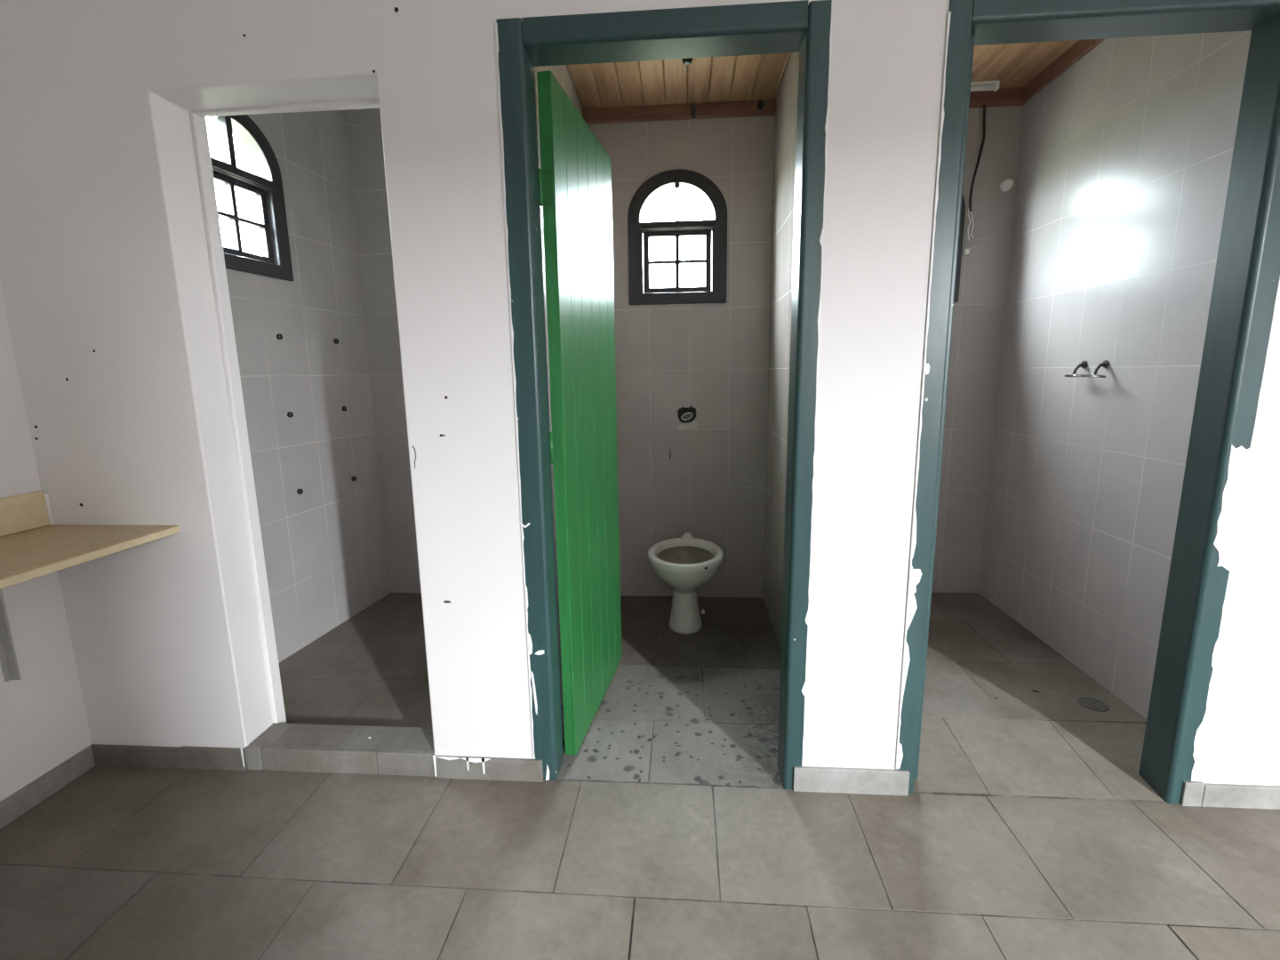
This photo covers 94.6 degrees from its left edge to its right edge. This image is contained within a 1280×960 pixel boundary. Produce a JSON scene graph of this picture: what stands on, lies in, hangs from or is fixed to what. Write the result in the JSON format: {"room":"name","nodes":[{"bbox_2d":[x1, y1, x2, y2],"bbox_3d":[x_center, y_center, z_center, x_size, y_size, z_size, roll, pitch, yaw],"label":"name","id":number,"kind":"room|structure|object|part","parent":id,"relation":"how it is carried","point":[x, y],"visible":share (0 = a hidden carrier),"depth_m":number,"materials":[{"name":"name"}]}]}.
{"room":"public restroom","nodes":[
{"label":"public restroom","id":0,"kind":"room"},
{"bbox_2d":[0,283,92,801],"bbox_3d":[-1.955,-0.278,-0.187,0.150,3.150,3.650,0,10,4],"label":"wall","id":1,"kind":"structure","parent":0,"point":[44,723],"depth_m":1.68,"materials":[{"name":"white paint"}]},
{"bbox_2d":[0,490,49,536],"bbox_3d":[-1.811,0.286,0.592,0.017,0.102,2.297,0,10,4],"label":"backsplash","id":2,"kind":"structure","parent":1,"relation":"attached to","point":[23,512],"depth_m":1.65,"materials":[{"name":"beige stone"}]},
{"bbox_2d":[0,746,95,828],"bbox_3d":[-1.843,1.170,0.190,0.012,0.070,3.388,0,10,4],"label":"baseboard","id":3,"kind":"structure","parent":1,"relation":"attached to","point":[24,799],"depth_m":1.71,"materials":[{"name":"tile"}]},
{"bbox_2d":[0,490,179,681],"bbox_3d":[-1.612,0.481,0.614,0.410,0.500,2.300,0,10,4],"label":"countertop","id":4,"kind":"structure","parent":1,"relation":"attached to","point":[32,547],"depth_m":1.59,"materials":[{"name":"beige stone"}]},
{"bbox_2d":[225,109,391,663],"bbox_3d":[-1.561,-0.507,2.444,0.070,2.650,1.365,1,10,10],"label":"wall","id":5,"kind":"structure","parent":0,"point":[324,546],"depth_m":2.68,"materials":[{"name":"grey tile"}]},
{"bbox_2d":[208,114,293,280],"bbox_3d":[-1.569,-1.117,2.264,0.083,0.615,0.478,1,10,10],"label":"window","id":6,"kind":"structure","parent":5,"relation":"in","point":[275,261],"depth_m":2.36,"materials":[{"name":"black paint"}]},
{"bbox_3d":[-1.572,-1.013,2.283,0.030,0.288,0.332,1,10,10],"label":"sash","id":7,"kind":"part","parent":6,"relation":"part of","materials":[{"name":"black metal"}]},
{"bbox_3d":[-1.533,-1.167,2.248,0.010,0.018,0.380,1,10,10],"label":"rail","id":8,"kind":"part","parent":6,"relation":"part of","materials":[{"name":"black metal"}]},
{"bbox_2d":[275,333,282,340],"bbox_3d":[-1.517,-0.600,2.478,0.022,0.029,0.033,1,10,10],"label":"pipe stub","id":9,"kind":"object","parent":5,"relation":"attached to","point":[278,336],"visible":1,"depth_m":2.47,"materials":[{"name":"black plastic"}]},
{"bbox_2d":[286,411,293,417],"bbox_3d":[-1.511,-0.281,2.543,0.022,0.029,0.033,1,10,10],"label":"pipe stub","id":10,"kind":"object","parent":5,"relation":"attached to","point":[290,414],"visible":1,"depth_m":2.54,"materials":[{"name":"black plastic"}]},
{"bbox_2d":[296,488,303,495],"bbox_3d":[-1.506,0.051,2.606,0.022,0.029,0.033,1,10,10],"label":"pipe stub","id":11,"kind":"object","parent":5,"relation":"attached to","point":[299,491],"visible":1,"depth_m":2.60,"materials":[{"name":"black plastic"}]},
{"bbox_2d":[332,338,338,344],"bbox_3d":[-1.457,-0.662,2.823,0.022,0.029,0.033,1,10,10],"label":"pipe stub","id":12,"kind":"object","parent":5,"relation":"attached to","point":[335,340],"visible":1,"depth_m":2.81,"materials":[{"name":"black plastic"}]},
{"bbox_2d":[341,406,346,411],"bbox_3d":[-1.451,-0.347,2.887,0.022,0.029,0.033,1,10,10],"label":"pipe stub","id":13,"kind":"object","parent":5,"relation":"attached to","point":[343,408],"visible":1,"depth_m":2.88,"materials":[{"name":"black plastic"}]},
{"bbox_2d":[278,592,431,727],"bbox_3d":[-1.057,0.781,2.616,1.300,0.060,1.362,0,10,4],"label":"floor","id":14,"kind":"structure","parent":0,"point":[371,668],"depth_m":2.41,"materials":[{"name":"tile"}]},
{"bbox_2d":[534,64,583,687],"bbox_3d":[-0.332,-0.505,2.335,0.060,2.650,1.367,0,10,4],"label":"wall","id":15,"kind":"structure","parent":0,"point":[561,73],"depth_m":2.16,"materials":[{"name":"grey tile"}]},
{"bbox_2d":[0,0,1279,785],"bbox_3d":[0.980,-0.620,1.455,5.660,3.150,0.126,0,10,4],"label":"wall","id":16,"kind":"structure","parent":0,"point":[106,282],"depth_m":1.56,"materials":[{"name":"white paint"}]},
{"bbox_2d":[89,744,247,770],"bbox_3d":[-1.470,0.860,1.838,0.510,0.082,0.013,0,10,4],"label":"baseboard","id":17,"kind":"structure","parent":16,"relation":"attached to","point":[184,757],"depth_m":1.83,"materials":[{"name":"tile"}]},
{"bbox_2d":[189,97,379,723],"bbox_3d":[-1.073,-0.322,1.750,1.200,2.420,0.045,0,10,4],"label":"trim","id":18,"kind":"structure","parent":16,"relation":"attached to","point":[198,124],"depth_m":1.74,"materials":[{"name":"white paint"}]},
{"bbox_2d":[432,755,543,782],"bbox_3d":[-0.453,0.860,1.762,0.329,0.079,0.013,0,10,4],"label":"baseboard","id":19,"kind":"structure","parent":16,"relation":"attached to","point":[445,766],"depth_m":1.76,"materials":[{"name":"tile"}]},
{"bbox_2d":[536,70,622,755],"bbox_3d":[-0.174,-0.148,1.991,0.044,1.937,0.664,1,10,11],"label":"door","id":20,"kind":"structure","parent":16,"relation":"in","point":[575,172],"depth_m":1.84,"materials":[{"name":"green wood"}]},
{"bbox_2d":[495,0,832,789],"bbox_3d":[0.065,-0.107,1.602,0.789,2.024,0.105,0,10,4],"label":"door frame","id":21,"kind":"structure","parent":16,"relation":"attached to","point":[804,28],"depth_m":1.49,"materials":[{"name":"teal wood"}]},
{"bbox_2d":[792,766,909,795],"bbox_3d":[0.601,0.859,1.684,0.320,0.078,0.012,0,10,4],"label":"baseboard","id":22,"kind":"structure","parent":16,"relation":"attached to","point":[806,779],"depth_m":1.68,"materials":[{"name":"tile"}]},
{"bbox_2d":[896,0,1279,803],"bbox_3d":[1.109,-0.104,1.525,0.795,2.014,0.105,0,10,4],"label":"door frame","id":23,"kind":"structure","parent":16,"relation":"attached to","point":[1246,286],"depth_m":1.45,"materials":[{"name":"teal wood"}]},
{"bbox_2d":[1179,781,1279,809],"bbox_3d":[2.603,0.858,1.534,2.240,0.074,0.012,0,10,4],"label":"baseboard","id":24,"kind":"structure","parent":16,"relation":"attached to","point":[1194,793],"depth_m":1.60,"materials":[{"name":"tile"}]},
{"bbox_2d":[0,595,1279,959],"bbox_3d":[0.854,1.276,-0.275,5.460,0.060,6.932,0,10,4],"label":"floor","id":25,"kind":"structure","parent":0,"point":[117,862],"depth_m":1.46,"materials":[{"name":"tile"}]},
{"bbox_2d":[244,722,434,776],"bbox_3d":[-0.913,0.849,1.864,0.601,0.078,0.136,0,10,4],"label":"threshold","id":26,"kind":"object","parent":25,"relation":"on","point":[389,750],"visible":0.94,"depth_m":1.81,"materials":[{"name":"tile"}]},
{"bbox_2d":[648,530,723,634],"bbox_3d":[0.208,0.499,2.709,0.340,0.422,0.492,0,10,4],"label":"toilet","id":27,"kind":"object","parent":25,"relation":"on","point":[685,564],"visible":1,"depth_m":2.72,"materials":[{"name":"white ceramic"}]},
{"bbox_3d":[0.205,0.422,2.669,0.340,0.218,0.440,0,10,4],"label":"bowl","id":28,"kind":"part","parent":27,"relation":"part of","materials":[{"name":"white ceramic"}]},
{"bbox_2d":[344,100,1023,597],"bbox_3d":[0.148,-0.642,2.996,3.650,2.670,0.070,0,10,4],"label":"wall","id":29,"kind":"structure","parent":0,"point":[712,359],"depth_m":2.96,"materials":[{"name":"grey tile"}]},
{"bbox_2d":[627,169,727,304],"bbox_3d":[0.182,-1.176,2.882,0.478,0.615,0.083,0,10,4],"label":"window","id":30,"kind":"structure","parent":29,"relation":"in","point":[715,231],"depth_m":2.86,"materials":[{"name":"black paint"}]},
{"bbox_3d":[0.179,-1.220,2.837,0.380,0.018,0.010,0,10,4],"label":"rail","id":31,"kind":"part","parent":30,"relation":"part of","materials":[{"name":"black metal"}]},
{"bbox_3d":[0.184,-1.073,2.907,0.332,0.288,0.030,0,10,4],"label":"sash","id":32,"kind":"part","parent":30,"relation":"part of","materials":[{"name":"black paint"}]},
{"bbox_2d":[582,98,775,124],"bbox_3d":[0.176,-1.718,2.753,0.895,0.068,0.018,0,10,4],"label":"trim","id":33,"kind":"structure","parent":29,"relation":"attached to","point":[740,108],"depth_m":2.75,"materials":[{"name":"brown wood"}]},
{"bbox_2d":[677,406,697,430],"bbox_3d":[0.241,-0.316,3.006,0.103,0.124,0.020,0,10,4],"label":"valve","id":34,"kind":"object","parent":29,"relation":"attached to","point":[687,414],"visible":1,"depth_m":3.01,"materials":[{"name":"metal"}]},
{"bbox_3d":[0.240,-0.324,3.005,0.040,0.040,0.012,0,10,4],"label":"valve stem","id":35,"kind":"part","parent":34,"relation":"part of","materials":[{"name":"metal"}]},
{"bbox_2d":[690,103,695,119],"bbox_3d":[0.248,-1.712,2.728,0.024,0.073,0.024,0,10,4],"label":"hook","id":36,"kind":"object","parent":29,"relation":"attached to","point":[692,105],"visible":1,"depth_m":2.73,"materials":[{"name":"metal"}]},
{"bbox_2d":[757,99,764,110],"bbox_3d":[0.556,-1.726,2.716,0.031,0.048,0.004,0,10,4],"label":"knot","id":37,"kind":"object","parent":29,"relation":"attached to","point":[760,105],"visible":1,"depth_m":2.71,"materials":[{"name":"black wood"}]},
{"bbox_2d":[953,194,965,302],"bbox_3d":[1.275,-1.156,2.805,0.478,0.615,0.083,0,10,4],"label":"window","id":38,"kind":"structure","parent":29,"relation":"in","point":[963,211],"depth_m":2.77,"materials":[{"name":"black paint"}]},
{"bbox_2d":[962,104,985,255],"bbox_3d":[1.535,-1.368,2.704,0.056,0.636,0.030,0,10,4],"label":"cable","id":39,"kind":"object","parent":29,"relation":"hanging from","point":[965,252],"visible":1,"depth_m":2.69,"materials":[{"name":"black plastic"}]},
{"bbox_2d":[999,178,1013,191],"bbox_3d":[1.680,-1.352,2.700,0.052,0.052,0.032,0,10,4],"label":"wall cap","id":40,"kind":"object","parent":29,"relation":"attached to","point":[1006,184],"visible":1,"depth_m":2.69,"materials":[{"name":"white plastic"}]},
{"bbox_2d":[763,52,799,647],"bbox_3d":[0.620,-0.507,2.264,0.060,2.650,1.367,0,10,4],"label":"wall","id":41,"kind":"structure","parent":0,"point":[786,100],"depth_m":2.59,"materials":[{"name":"grey tile"}]},
{"bbox_2d":[566,40,1079,108],"bbox_3d":[0.680,-1.664,2.094,2.099,0.054,1.497,0,10,4],"label":"ceiling","id":42,"kind":"structure","parent":0,"point":[757,76],"depth_m":2.49,"materials":[{"name":"brown wood"}]},
{"bbox_2d":[681,57,692,64],"bbox_3d":[0.182,-1.636,2.270,0.068,0.062,0.068,0,10,4],"label":"lampholder","id":43,"kind":"object","parent":42,"relation":"attached to","point":[686,61],"visible":0.31,"depth_m":2.27,"materials":[{"name":"black plastic"}]},
{"bbox_2d":[970,80,999,91],"bbox_3d":[1.254,-1.719,2.598,0.618,0.034,0.028,0,10,4],"label":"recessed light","id":44,"kind":"object","parent":42,"relation":"in","point":[984,85],"visible":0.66,"depth_m":2.57,"materials":[{"name":"white plastic"}]},
{"bbox_2d":[912,592,1166,802],"bbox_3d":[1.214,0.769,2.383,0.984,0.100,1.482,0,10,4],"label":"floor","id":45,"kind":"structure","parent":0,"point":[1021,742],"depth_m":1.95,"materials":[{"name":"tile"}]},
{"bbox_2d":[1076,696,1109,711],"bbox_3d":[1.566,0.773,2.041,0.092,0.003,0.092,0,10,4],"label":"floor drain","id":46,"kind":"object","parent":45,"relation":"on","point":[1088,702],"visible":1,"depth_m":2.04,"materials":[{"name":"metal"}]},
{"bbox_2d":[978,30,1251,719],"bbox_3d":[1.791,-0.508,2.176,0.200,2.650,1.367,0,10,4],"label":"wall","id":47,"kind":"structure","parent":0,"point":[1125,156],"depth_m":2.12,"materials":[{"name":"grey tile"}]},
{"bbox_2d":[968,38,1105,107],"bbox_3d":[1.185,-1.599,2.033,0.984,0.075,1.327,0,10,4],"label":"trim","id":48,"kind":"structure","parent":47,"relation":"attached to","point":[1010,96],"depth_m":2.54,"materials":[{"name":"brown wood"}]},
{"bbox_2d":[1064,360,1109,377],"bbox_3d":[1.668,-0.411,2.185,0.046,0.062,0.218,0,10,4],"label":"towel holder","id":49,"kind":"object","parent":47,"relation":"attached to","point":[1105,364],"visible":1,"depth_m":2.17,"materials":[{"name":"metal"}]}
]}

